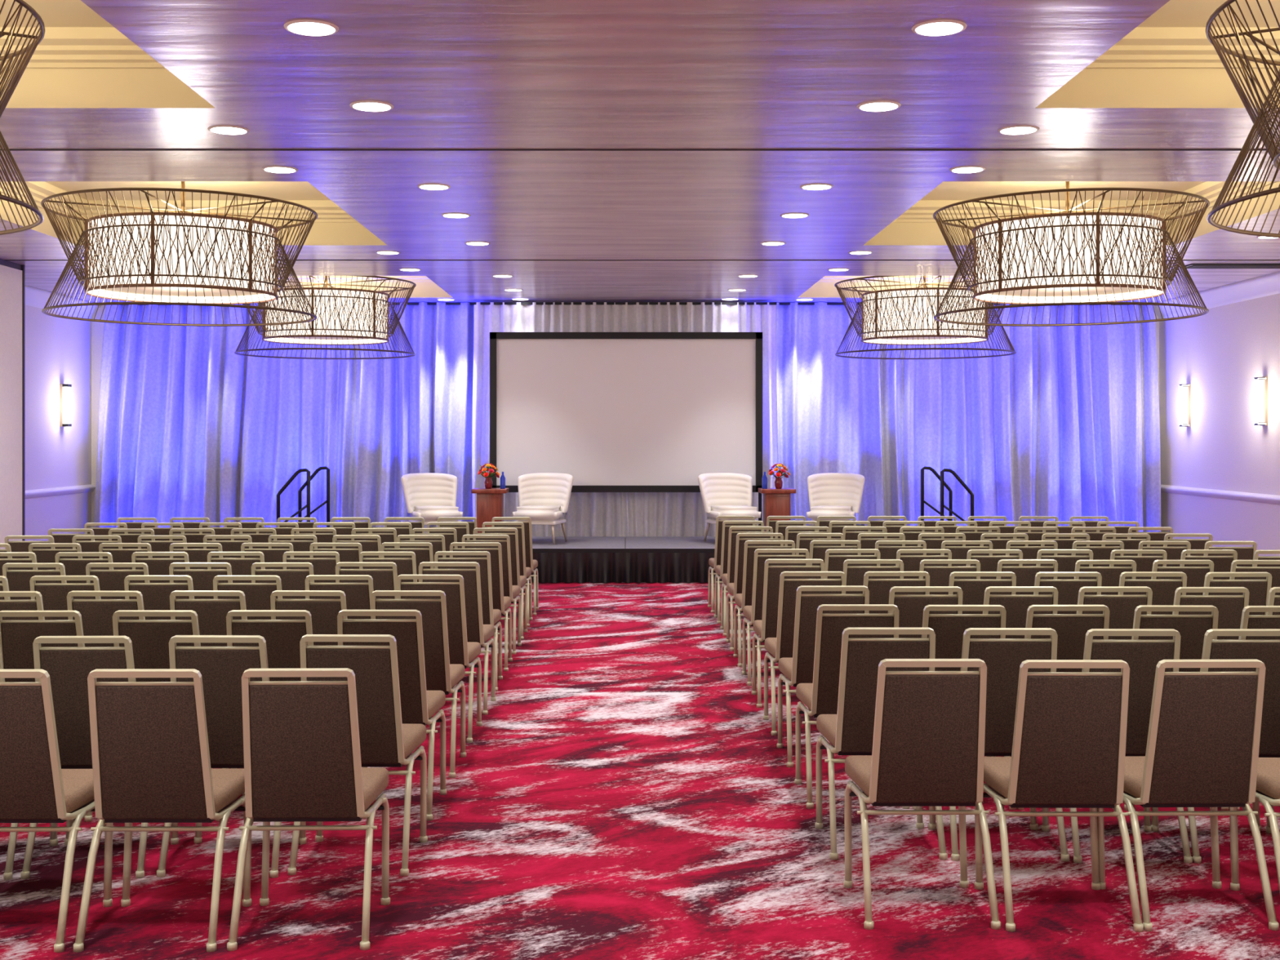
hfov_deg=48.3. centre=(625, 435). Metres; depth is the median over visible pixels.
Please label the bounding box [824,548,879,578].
banquet chair
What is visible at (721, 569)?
banquet chair
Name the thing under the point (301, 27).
recessed light
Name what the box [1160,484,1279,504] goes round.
trim
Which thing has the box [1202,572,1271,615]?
banquet chair
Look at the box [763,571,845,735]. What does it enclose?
banquet chair
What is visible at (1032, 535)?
banquet chair
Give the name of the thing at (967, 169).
recessed light
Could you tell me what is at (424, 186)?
recessed light
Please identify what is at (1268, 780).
banquet chair
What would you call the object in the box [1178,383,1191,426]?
wall sconce
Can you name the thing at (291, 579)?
banquet chair
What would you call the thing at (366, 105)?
recessed light
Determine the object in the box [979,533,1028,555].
banquet chair
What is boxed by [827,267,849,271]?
recessed light
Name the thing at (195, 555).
banquet chair
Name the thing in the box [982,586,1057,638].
banquet chair
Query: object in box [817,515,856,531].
banquet chair
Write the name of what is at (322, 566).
banquet chair
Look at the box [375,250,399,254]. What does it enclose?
recessed light
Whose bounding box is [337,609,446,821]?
banquet chair
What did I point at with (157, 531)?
banquet chair
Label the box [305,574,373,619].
banquet chair
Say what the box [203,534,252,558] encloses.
banquet chair
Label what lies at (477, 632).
banquet chair
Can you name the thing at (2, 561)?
banquet chair
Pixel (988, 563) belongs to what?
banquet chair
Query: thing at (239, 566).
banquet chair
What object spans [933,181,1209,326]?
chandelier
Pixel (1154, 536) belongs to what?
banquet chair
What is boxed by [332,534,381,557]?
banquet chair
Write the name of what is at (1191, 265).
ceiling vent
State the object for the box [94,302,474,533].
curtain
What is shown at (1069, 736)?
banquet chair
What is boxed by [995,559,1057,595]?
banquet chair
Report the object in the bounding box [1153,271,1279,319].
crown molding
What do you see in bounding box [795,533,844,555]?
banquet chair
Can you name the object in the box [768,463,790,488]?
flower arrangement
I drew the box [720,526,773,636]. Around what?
banquet chair
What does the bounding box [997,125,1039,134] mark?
recessed light
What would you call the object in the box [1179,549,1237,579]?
banquet chair
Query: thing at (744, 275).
recessed light
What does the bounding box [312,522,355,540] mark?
banquet chair
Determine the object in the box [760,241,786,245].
recessed light
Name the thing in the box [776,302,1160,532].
curtain
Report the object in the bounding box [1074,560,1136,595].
banquet chair
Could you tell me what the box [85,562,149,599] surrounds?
banquet chair
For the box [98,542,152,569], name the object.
banquet chair
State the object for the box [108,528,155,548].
banquet chair
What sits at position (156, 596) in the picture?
banquet chair
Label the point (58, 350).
wall
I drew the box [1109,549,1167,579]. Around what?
banquet chair
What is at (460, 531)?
banquet chair
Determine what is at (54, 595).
banquet chair
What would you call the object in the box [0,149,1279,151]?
trim
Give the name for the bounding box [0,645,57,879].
banquet chair
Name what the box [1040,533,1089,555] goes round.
banquet chair
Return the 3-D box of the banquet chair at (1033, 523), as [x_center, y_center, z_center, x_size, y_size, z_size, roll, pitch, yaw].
[3.903,1.225,13.739,0.468,0.920,0.546,0,0,1]
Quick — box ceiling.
[0,0,1279,302]
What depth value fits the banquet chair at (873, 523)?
13.50 m
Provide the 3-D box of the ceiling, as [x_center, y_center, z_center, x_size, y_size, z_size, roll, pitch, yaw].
[0.000,-1.935,7.500,14.200,0.390,23.000,0,0,0]
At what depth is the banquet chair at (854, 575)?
8.79 m
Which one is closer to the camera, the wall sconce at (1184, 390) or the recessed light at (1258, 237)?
the recessed light at (1258, 237)
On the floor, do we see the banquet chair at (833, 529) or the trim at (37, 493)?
the banquet chair at (833, 529)
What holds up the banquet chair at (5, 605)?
on the floor
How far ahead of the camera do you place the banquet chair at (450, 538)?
11.75 m
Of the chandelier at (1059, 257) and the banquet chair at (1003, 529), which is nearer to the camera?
the chandelier at (1059, 257)
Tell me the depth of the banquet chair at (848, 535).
11.96 m
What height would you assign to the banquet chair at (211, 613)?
0.920 m
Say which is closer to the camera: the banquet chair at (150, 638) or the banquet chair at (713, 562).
the banquet chair at (150, 638)
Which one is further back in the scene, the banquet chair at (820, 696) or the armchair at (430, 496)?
the armchair at (430, 496)
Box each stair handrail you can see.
[276,466,329,527]
[920,466,973,520]
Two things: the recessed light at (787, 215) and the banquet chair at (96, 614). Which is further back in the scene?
the recessed light at (787, 215)
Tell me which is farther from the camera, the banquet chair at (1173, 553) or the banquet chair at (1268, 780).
the banquet chair at (1173, 553)
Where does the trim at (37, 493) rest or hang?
attached to the wall at (58, 350)
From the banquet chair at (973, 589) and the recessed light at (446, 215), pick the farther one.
the recessed light at (446, 215)
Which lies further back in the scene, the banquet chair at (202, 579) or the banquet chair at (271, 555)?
the banquet chair at (271, 555)
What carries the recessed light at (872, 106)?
in the ceiling
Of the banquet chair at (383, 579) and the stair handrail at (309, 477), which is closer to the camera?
the banquet chair at (383, 579)
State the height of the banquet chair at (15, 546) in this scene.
0.920 m
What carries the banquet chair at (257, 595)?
on the floor
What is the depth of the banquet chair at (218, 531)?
12.50 m
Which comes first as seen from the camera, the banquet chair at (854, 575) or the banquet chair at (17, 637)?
the banquet chair at (17, 637)
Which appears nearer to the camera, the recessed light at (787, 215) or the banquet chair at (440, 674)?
the banquet chair at (440, 674)
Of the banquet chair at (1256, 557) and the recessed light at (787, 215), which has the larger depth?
the recessed light at (787, 215)
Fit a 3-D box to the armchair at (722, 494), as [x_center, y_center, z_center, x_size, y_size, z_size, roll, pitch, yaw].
[1.260,0.880,17.231,0.699,0.829,0.746,0,0,-17]
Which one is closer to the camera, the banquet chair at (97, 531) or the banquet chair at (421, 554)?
the banquet chair at (421, 554)
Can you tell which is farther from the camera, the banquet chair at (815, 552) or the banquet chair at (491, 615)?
the banquet chair at (815, 552)
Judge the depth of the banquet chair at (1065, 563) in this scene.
9.56 m
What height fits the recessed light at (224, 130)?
0.008 m
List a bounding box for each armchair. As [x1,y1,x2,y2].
[400,472,462,524]
[512,472,573,544]
[697,472,760,542]
[806,472,865,525]
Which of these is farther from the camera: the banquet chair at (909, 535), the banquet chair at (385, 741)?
the banquet chair at (909, 535)
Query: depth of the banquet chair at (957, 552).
10.36 m
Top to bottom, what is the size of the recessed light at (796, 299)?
0.008 m
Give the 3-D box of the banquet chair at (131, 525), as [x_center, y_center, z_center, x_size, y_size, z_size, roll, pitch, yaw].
[-4.537,1.225,13.526,0.468,0.920,0.546,0,0,-1]
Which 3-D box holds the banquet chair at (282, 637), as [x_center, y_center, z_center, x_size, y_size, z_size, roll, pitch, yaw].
[-1.558,1.225,6.500,0.468,0.920,0.546,0,0,0]
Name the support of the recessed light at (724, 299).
in the ceiling
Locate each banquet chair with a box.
[0,543,12,558]
[0,551,37,583]
[0,575,10,599]
[0,591,44,620]
[0,610,92,822]
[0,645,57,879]
[0,669,112,952]
[2,562,66,599]
[4,535,55,558]
[20,635,178,879]
[28,542,82,569]
[29,575,101,619]
[48,528,94,549]
[54,551,113,582]
[66,591,145,646]
[71,535,122,558]
[73,668,251,952]
[84,522,128,540]
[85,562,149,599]
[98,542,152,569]
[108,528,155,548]
[112,609,200,681]
[116,517,157,533]
[124,575,194,619]
[131,551,190,582]
[137,535,187,558]
[141,522,184,540]
[156,635,306,878]
[168,528,215,548]
[168,562,232,599]
[169,517,210,533]
[169,542,222,569]
[169,590,247,646]
[199,522,242,540]
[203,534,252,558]
[207,551,265,582]
[213,575,282,619]
[215,609,313,822]
[223,517,264,533]
[226,667,390,951]
[231,528,276,548]
[240,542,293,568]
[251,562,314,599]
[256,522,298,540]
[268,534,317,557]
[270,590,347,645]
[276,517,317,533]
[282,551,340,582]
[287,634,427,875]
[290,528,337,548]
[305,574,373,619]
[309,542,362,568]
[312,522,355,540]
[330,517,370,533]
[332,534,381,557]
[335,561,397,599]
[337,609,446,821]
[351,528,396,548]
[359,551,417,582]
[362,590,466,777]
[369,522,412,540]
[380,542,434,582]
[384,517,425,533]
[396,534,445,561]
[396,574,482,742]
[411,528,457,557]
[418,561,496,715]
[426,522,469,548]
[434,551,502,691]
[437,516,477,540]
[449,542,512,671]
[462,534,521,654]
[473,528,527,639]
[482,521,532,626]
[491,516,538,615]
[707,515,755,613]
[714,520,764,623]
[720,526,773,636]
[725,533,783,650]
[733,540,795,666]
[741,548,808,685]
[751,559,824,707]
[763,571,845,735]
[766,515,805,537]
[774,520,817,546]
[777,585,869,767]
[784,526,829,555]
[794,604,909,808]
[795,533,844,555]
[808,540,861,565]
[814,627,947,860]
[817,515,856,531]
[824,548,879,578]
[828,520,871,537]
[842,526,887,546]
[843,559,903,594]
[843,658,1000,929]
[857,533,905,555]
[862,571,929,613]
[866,515,906,531]
[874,540,926,566]
[882,520,924,537]
[888,586,962,638]
[895,549,951,578]
[899,526,944,546]
[912,604,1016,809]
[917,515,956,531]
[917,533,965,555]
[919,559,980,594]
[928,627,1069,861]
[934,520,977,538]
[940,540,992,566]
[948,571,1016,613]
[955,526,999,546]
[965,549,1022,578]
[967,515,1007,531]
[974,659,1143,932]
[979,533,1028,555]
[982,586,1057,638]
[988,520,1031,538]
[991,604,1119,809]
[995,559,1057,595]
[1005,540,1057,566]
[1013,526,1058,546]
[1017,515,1058,532]
[1033,571,1102,613]
[1035,549,1093,579]
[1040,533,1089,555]
[1041,628,1192,863]
[1042,521,1085,538]
[1068,515,1109,532]
[1070,526,1115,546]
[1071,540,1124,566]
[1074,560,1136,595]
[1076,586,1152,639]
[1096,521,1139,538]
[1097,659,1279,931]
[1101,533,1150,555]
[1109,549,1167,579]
[1117,571,1186,614]
[1124,604,1228,810]
[1127,526,1173,546]
[1137,540,1191,566]
[1151,560,1213,595]
[1151,628,1279,863]
[1163,533,1213,555]
[1172,586,1249,639]
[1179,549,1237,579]
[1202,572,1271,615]
[1203,541,1257,566]
[1229,560,1279,595]
[1229,757,1279,891]
[1237,605,1279,810]
[1252,550,1279,566]
[1266,586,1279,614]
[1266,805,1273,833]
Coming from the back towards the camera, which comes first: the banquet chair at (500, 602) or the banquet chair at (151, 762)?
the banquet chair at (500, 602)
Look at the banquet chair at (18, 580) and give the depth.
8.55 m
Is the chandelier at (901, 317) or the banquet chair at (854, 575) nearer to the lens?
the banquet chair at (854, 575)
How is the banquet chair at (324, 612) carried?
on the floor
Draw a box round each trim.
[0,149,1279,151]
[4,259,1279,260]
[25,484,95,498]
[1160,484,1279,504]
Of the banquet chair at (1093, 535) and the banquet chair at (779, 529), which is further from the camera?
the banquet chair at (779, 529)
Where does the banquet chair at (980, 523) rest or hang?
on the floor
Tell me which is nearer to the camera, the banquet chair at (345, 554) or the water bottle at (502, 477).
the banquet chair at (345, 554)
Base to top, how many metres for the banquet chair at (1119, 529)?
0.920 m
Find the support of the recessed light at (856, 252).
in the ceiling
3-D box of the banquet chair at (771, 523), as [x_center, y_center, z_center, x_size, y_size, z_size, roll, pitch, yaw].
[1.525,1.225,13.780,0.468,0.920,0.546,0,0,0]
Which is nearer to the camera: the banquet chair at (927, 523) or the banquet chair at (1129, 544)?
the banquet chair at (1129, 544)
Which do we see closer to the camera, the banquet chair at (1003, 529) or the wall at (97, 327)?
the banquet chair at (1003, 529)
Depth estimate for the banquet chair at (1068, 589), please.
7.99 m
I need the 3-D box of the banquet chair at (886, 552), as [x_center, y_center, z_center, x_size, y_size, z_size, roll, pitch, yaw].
[2.005,1.225,10.628,0.468,0.920,0.546,0,0,1]
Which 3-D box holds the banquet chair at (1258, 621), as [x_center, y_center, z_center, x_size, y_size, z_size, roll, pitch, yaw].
[2.949,1.225,6.658,0.468,0.920,0.546,0,0,-1]
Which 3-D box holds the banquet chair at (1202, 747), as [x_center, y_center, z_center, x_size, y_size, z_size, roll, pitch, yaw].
[1.990,1.225,5.125,0.468,0.920,0.546,0,0,-1]
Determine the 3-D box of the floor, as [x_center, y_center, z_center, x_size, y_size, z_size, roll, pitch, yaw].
[0.000,1.735,7.500,14.600,0.100,23.400,0,0,0]
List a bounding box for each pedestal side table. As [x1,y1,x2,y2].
[471,488,508,533]
[757,488,795,531]
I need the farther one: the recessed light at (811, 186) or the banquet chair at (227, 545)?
the banquet chair at (227, 545)
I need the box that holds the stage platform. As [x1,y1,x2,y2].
[526,536,719,582]
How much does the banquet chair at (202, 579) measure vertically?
0.920 m
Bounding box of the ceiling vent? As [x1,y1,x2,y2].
[1185,263,1279,268]
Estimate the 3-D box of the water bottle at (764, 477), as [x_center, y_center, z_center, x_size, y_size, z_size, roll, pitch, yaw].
[1.690,0.547,17.320,0.064,0.206,0.064,0,0,0]
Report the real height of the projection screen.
2.590 m
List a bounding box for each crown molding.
[25,284,101,319]
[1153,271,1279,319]
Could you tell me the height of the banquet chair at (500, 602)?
0.920 m
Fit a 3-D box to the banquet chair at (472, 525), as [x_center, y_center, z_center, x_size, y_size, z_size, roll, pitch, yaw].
[-1.569,1.225,13.598,0.468,0.920,0.546,0,0,1]
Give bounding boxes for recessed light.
[207,125,249,134]
[262,165,297,173]
[283,19,338,36]
[349,100,393,111]
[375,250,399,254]
[399,267,421,271]
[417,183,450,190]
[436,298,454,300]
[441,213,470,217]
[464,241,489,245]
[492,274,512,277]
[503,288,522,291]
[511,297,528,300]
[721,297,738,300]
[728,288,746,291]
[737,274,758,277]
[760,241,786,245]
[780,213,808,217]
[795,298,813,300]
[800,183,833,190]
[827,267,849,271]
[848,250,872,254]
[857,100,901,111]
[911,19,967,36]
[949,165,986,173]
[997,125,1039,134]
[1256,235,1277,238]
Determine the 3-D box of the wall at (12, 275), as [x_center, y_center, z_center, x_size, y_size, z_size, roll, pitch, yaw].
[-6.209,-0.028,5.325,0.122,3.425,18.610,0,0,0]
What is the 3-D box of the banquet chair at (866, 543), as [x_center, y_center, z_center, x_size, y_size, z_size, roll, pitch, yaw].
[2.001,1.225,11.416,0.468,0.920,0.546,0,0,0]
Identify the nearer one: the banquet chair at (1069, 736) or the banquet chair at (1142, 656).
the banquet chair at (1069, 736)
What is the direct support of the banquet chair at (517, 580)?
on the floor
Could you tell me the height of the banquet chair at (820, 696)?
0.920 m
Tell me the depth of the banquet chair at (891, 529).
12.72 m
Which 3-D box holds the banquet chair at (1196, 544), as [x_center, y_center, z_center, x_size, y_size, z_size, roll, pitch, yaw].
[4.383,1.225,11.364,0.468,0.920,0.546,0,0,1]
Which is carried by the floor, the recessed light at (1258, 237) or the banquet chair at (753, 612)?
the banquet chair at (753, 612)
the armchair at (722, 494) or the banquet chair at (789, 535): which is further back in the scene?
the armchair at (722, 494)
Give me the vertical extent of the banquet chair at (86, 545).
0.920 m
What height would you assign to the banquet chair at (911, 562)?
0.920 m
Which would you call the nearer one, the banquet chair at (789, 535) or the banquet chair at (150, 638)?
the banquet chair at (150, 638)
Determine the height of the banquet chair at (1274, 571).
0.920 m
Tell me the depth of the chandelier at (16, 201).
6.20 m
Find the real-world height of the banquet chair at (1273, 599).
0.920 m
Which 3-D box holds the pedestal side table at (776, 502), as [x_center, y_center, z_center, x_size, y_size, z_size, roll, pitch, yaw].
[1.840,0.972,17.350,0.420,0.644,0.420,0,0,0]
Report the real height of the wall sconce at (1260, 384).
0.540 m
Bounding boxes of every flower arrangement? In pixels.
[477,463,499,488]
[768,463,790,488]
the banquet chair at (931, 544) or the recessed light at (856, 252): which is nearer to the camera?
the banquet chair at (931, 544)
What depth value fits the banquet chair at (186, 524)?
13.28 m
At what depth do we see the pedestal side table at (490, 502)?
17.20 m
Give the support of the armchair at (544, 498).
on the stage platform
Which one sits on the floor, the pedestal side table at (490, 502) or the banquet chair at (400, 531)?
the banquet chair at (400, 531)
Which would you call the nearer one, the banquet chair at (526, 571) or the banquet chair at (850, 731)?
the banquet chair at (850, 731)
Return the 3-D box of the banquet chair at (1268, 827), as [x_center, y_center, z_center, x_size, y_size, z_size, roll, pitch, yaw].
[2.952,1.225,5.867,0.468,0.920,0.546,0,0,0]
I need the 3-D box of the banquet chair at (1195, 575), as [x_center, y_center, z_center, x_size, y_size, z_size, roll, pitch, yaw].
[3.423,1.225,9.019,0.468,0.920,0.546,0,0,0]
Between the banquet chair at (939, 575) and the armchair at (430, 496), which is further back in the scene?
the armchair at (430, 496)
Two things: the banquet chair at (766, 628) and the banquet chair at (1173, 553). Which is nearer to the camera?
the banquet chair at (766, 628)
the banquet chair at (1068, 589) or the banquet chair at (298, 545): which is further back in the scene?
the banquet chair at (298, 545)
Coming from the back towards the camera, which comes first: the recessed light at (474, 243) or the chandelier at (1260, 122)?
the recessed light at (474, 243)
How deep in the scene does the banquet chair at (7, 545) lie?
10.09 m
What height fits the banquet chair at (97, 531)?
0.920 m
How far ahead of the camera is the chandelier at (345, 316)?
16.43 m
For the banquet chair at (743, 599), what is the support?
on the floor
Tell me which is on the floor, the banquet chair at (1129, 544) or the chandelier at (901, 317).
the banquet chair at (1129, 544)
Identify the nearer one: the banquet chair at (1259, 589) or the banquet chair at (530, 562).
the banquet chair at (1259, 589)
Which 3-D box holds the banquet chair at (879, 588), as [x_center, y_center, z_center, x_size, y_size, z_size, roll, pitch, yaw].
[1.520,1.225,8.278,0.468,0.920,0.546,0,0,-1]
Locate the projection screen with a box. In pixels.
[489,332,762,525]
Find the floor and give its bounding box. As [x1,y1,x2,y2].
[0,582,1279,959]
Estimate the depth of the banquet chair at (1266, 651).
5.65 m
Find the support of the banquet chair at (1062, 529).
on the floor
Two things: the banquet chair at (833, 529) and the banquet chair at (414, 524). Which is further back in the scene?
the banquet chair at (414, 524)
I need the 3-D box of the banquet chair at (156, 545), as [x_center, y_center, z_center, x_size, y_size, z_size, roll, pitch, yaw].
[-3.536,1.225,11.168,0.468,0.920,0.546,0,0,1]
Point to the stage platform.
(578, 559)
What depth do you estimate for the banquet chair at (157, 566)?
9.36 m
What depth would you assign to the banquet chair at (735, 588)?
11.21 m
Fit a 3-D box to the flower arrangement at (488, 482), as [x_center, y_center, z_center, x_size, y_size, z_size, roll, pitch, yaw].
[-1.653,0.495,17.321,0.271,0.310,0.285,0,0,0]
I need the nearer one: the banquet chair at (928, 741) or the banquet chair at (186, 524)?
the banquet chair at (928, 741)
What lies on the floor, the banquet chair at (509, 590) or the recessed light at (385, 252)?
the banquet chair at (509, 590)
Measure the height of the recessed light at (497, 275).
0.008 m
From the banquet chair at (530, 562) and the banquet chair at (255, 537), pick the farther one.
the banquet chair at (530, 562)
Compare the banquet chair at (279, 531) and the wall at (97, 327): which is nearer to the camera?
the banquet chair at (279, 531)
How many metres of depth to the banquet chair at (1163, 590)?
7.99 m
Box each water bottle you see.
[500,471,505,488]
[762,471,767,488]
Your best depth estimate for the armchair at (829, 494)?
17.36 m
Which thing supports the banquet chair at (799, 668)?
on the floor
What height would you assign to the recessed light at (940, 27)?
0.008 m
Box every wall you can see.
[0,258,25,549]
[25,305,91,541]
[91,305,1159,527]
[1159,293,1279,555]
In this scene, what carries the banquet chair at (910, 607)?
on the floor
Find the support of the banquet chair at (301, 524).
on the floor
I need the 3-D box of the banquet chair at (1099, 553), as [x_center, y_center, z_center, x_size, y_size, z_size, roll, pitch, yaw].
[3.420,1.225,10.597,0.468,0.920,0.546,0,0,-1]
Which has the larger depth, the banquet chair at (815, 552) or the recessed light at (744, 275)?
the recessed light at (744, 275)
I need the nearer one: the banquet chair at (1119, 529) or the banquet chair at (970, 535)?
the banquet chair at (970, 535)
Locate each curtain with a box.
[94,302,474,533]
[471,302,778,536]
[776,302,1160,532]
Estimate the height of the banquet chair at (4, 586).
0.920 m
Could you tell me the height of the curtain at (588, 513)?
3.385 m
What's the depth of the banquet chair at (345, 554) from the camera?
10.16 m
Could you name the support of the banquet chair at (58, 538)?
on the floor
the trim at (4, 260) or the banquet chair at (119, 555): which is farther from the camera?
the trim at (4, 260)
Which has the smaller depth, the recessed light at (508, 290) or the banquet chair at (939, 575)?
the banquet chair at (939, 575)
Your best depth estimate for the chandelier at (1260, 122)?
6.15 m
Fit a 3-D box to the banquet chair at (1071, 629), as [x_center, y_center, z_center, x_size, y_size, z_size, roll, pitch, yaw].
[1.992,1.225,6.694,0.468,0.920,0.546,0,0,-1]
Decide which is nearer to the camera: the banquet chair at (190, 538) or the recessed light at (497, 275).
the banquet chair at (190, 538)
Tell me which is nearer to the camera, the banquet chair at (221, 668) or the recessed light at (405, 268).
the banquet chair at (221, 668)
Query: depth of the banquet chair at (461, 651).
7.88 m
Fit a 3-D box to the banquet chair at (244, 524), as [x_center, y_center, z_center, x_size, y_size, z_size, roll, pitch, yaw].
[-3.550,1.225,13.549,0.468,0.920,0.546,0,0,-1]
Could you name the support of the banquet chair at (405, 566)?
on the floor
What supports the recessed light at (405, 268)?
in the ceiling
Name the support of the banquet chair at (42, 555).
on the floor
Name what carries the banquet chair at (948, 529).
on the floor
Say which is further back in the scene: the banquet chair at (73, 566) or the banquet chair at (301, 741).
the banquet chair at (73, 566)
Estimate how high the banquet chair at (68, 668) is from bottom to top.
0.920 m
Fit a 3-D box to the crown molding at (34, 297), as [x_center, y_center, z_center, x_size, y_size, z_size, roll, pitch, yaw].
[-7.030,-1.640,7.500,0.140,0.200,23.000,0,0,0]
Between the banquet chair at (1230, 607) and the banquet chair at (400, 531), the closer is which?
the banquet chair at (1230, 607)
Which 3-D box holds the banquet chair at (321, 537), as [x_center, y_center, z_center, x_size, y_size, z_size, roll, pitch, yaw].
[-2.562,1.225,11.999,0.468,0.920,0.546,0,0,0]
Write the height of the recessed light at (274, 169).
0.008 m
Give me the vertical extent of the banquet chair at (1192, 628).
0.920 m
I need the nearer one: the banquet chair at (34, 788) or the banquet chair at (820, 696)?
the banquet chair at (34, 788)
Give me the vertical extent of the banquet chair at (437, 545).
0.920 m
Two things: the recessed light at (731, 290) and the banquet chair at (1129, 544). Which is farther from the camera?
the recessed light at (731, 290)
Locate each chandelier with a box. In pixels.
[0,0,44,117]
[0,130,44,235]
[40,181,317,326]
[234,275,416,359]
[834,275,1016,359]
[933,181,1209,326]
[1205,0,1279,237]
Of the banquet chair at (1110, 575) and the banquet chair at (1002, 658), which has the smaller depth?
the banquet chair at (1002, 658)
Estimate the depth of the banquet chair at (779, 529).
12.75 m
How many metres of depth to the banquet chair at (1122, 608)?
7.22 m
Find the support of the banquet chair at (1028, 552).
on the floor
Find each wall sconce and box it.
[59,383,71,426]
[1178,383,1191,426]
[1253,377,1267,425]
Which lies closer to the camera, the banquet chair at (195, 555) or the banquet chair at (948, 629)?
the banquet chair at (948, 629)
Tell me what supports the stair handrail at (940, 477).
on the floor
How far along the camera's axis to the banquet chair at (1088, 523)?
13.47 m
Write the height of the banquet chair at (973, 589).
0.920 m
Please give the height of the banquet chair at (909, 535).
0.920 m
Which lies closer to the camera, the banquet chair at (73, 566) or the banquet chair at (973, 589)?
the banquet chair at (973, 589)
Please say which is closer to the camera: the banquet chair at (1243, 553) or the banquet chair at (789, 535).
the banquet chair at (1243, 553)
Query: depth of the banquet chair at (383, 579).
8.61 m
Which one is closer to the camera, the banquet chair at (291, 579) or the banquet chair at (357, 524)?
the banquet chair at (291, 579)
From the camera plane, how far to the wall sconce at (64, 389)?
17.95 m
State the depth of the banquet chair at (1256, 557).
9.51 m
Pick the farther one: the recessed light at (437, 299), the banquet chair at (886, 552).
the recessed light at (437, 299)
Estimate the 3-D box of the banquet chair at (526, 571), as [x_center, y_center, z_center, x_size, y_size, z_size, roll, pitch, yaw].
[-1.077,1.225,12.822,0.468,0.920,0.546,0,0,-1]
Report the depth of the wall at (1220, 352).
17.01 m
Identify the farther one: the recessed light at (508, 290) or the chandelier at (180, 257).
the recessed light at (508, 290)
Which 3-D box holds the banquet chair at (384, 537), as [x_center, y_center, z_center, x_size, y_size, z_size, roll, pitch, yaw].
[-2.069,1.225,11.993,0.468,0.920,0.546,0,0,-1]
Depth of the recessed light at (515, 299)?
18.20 m

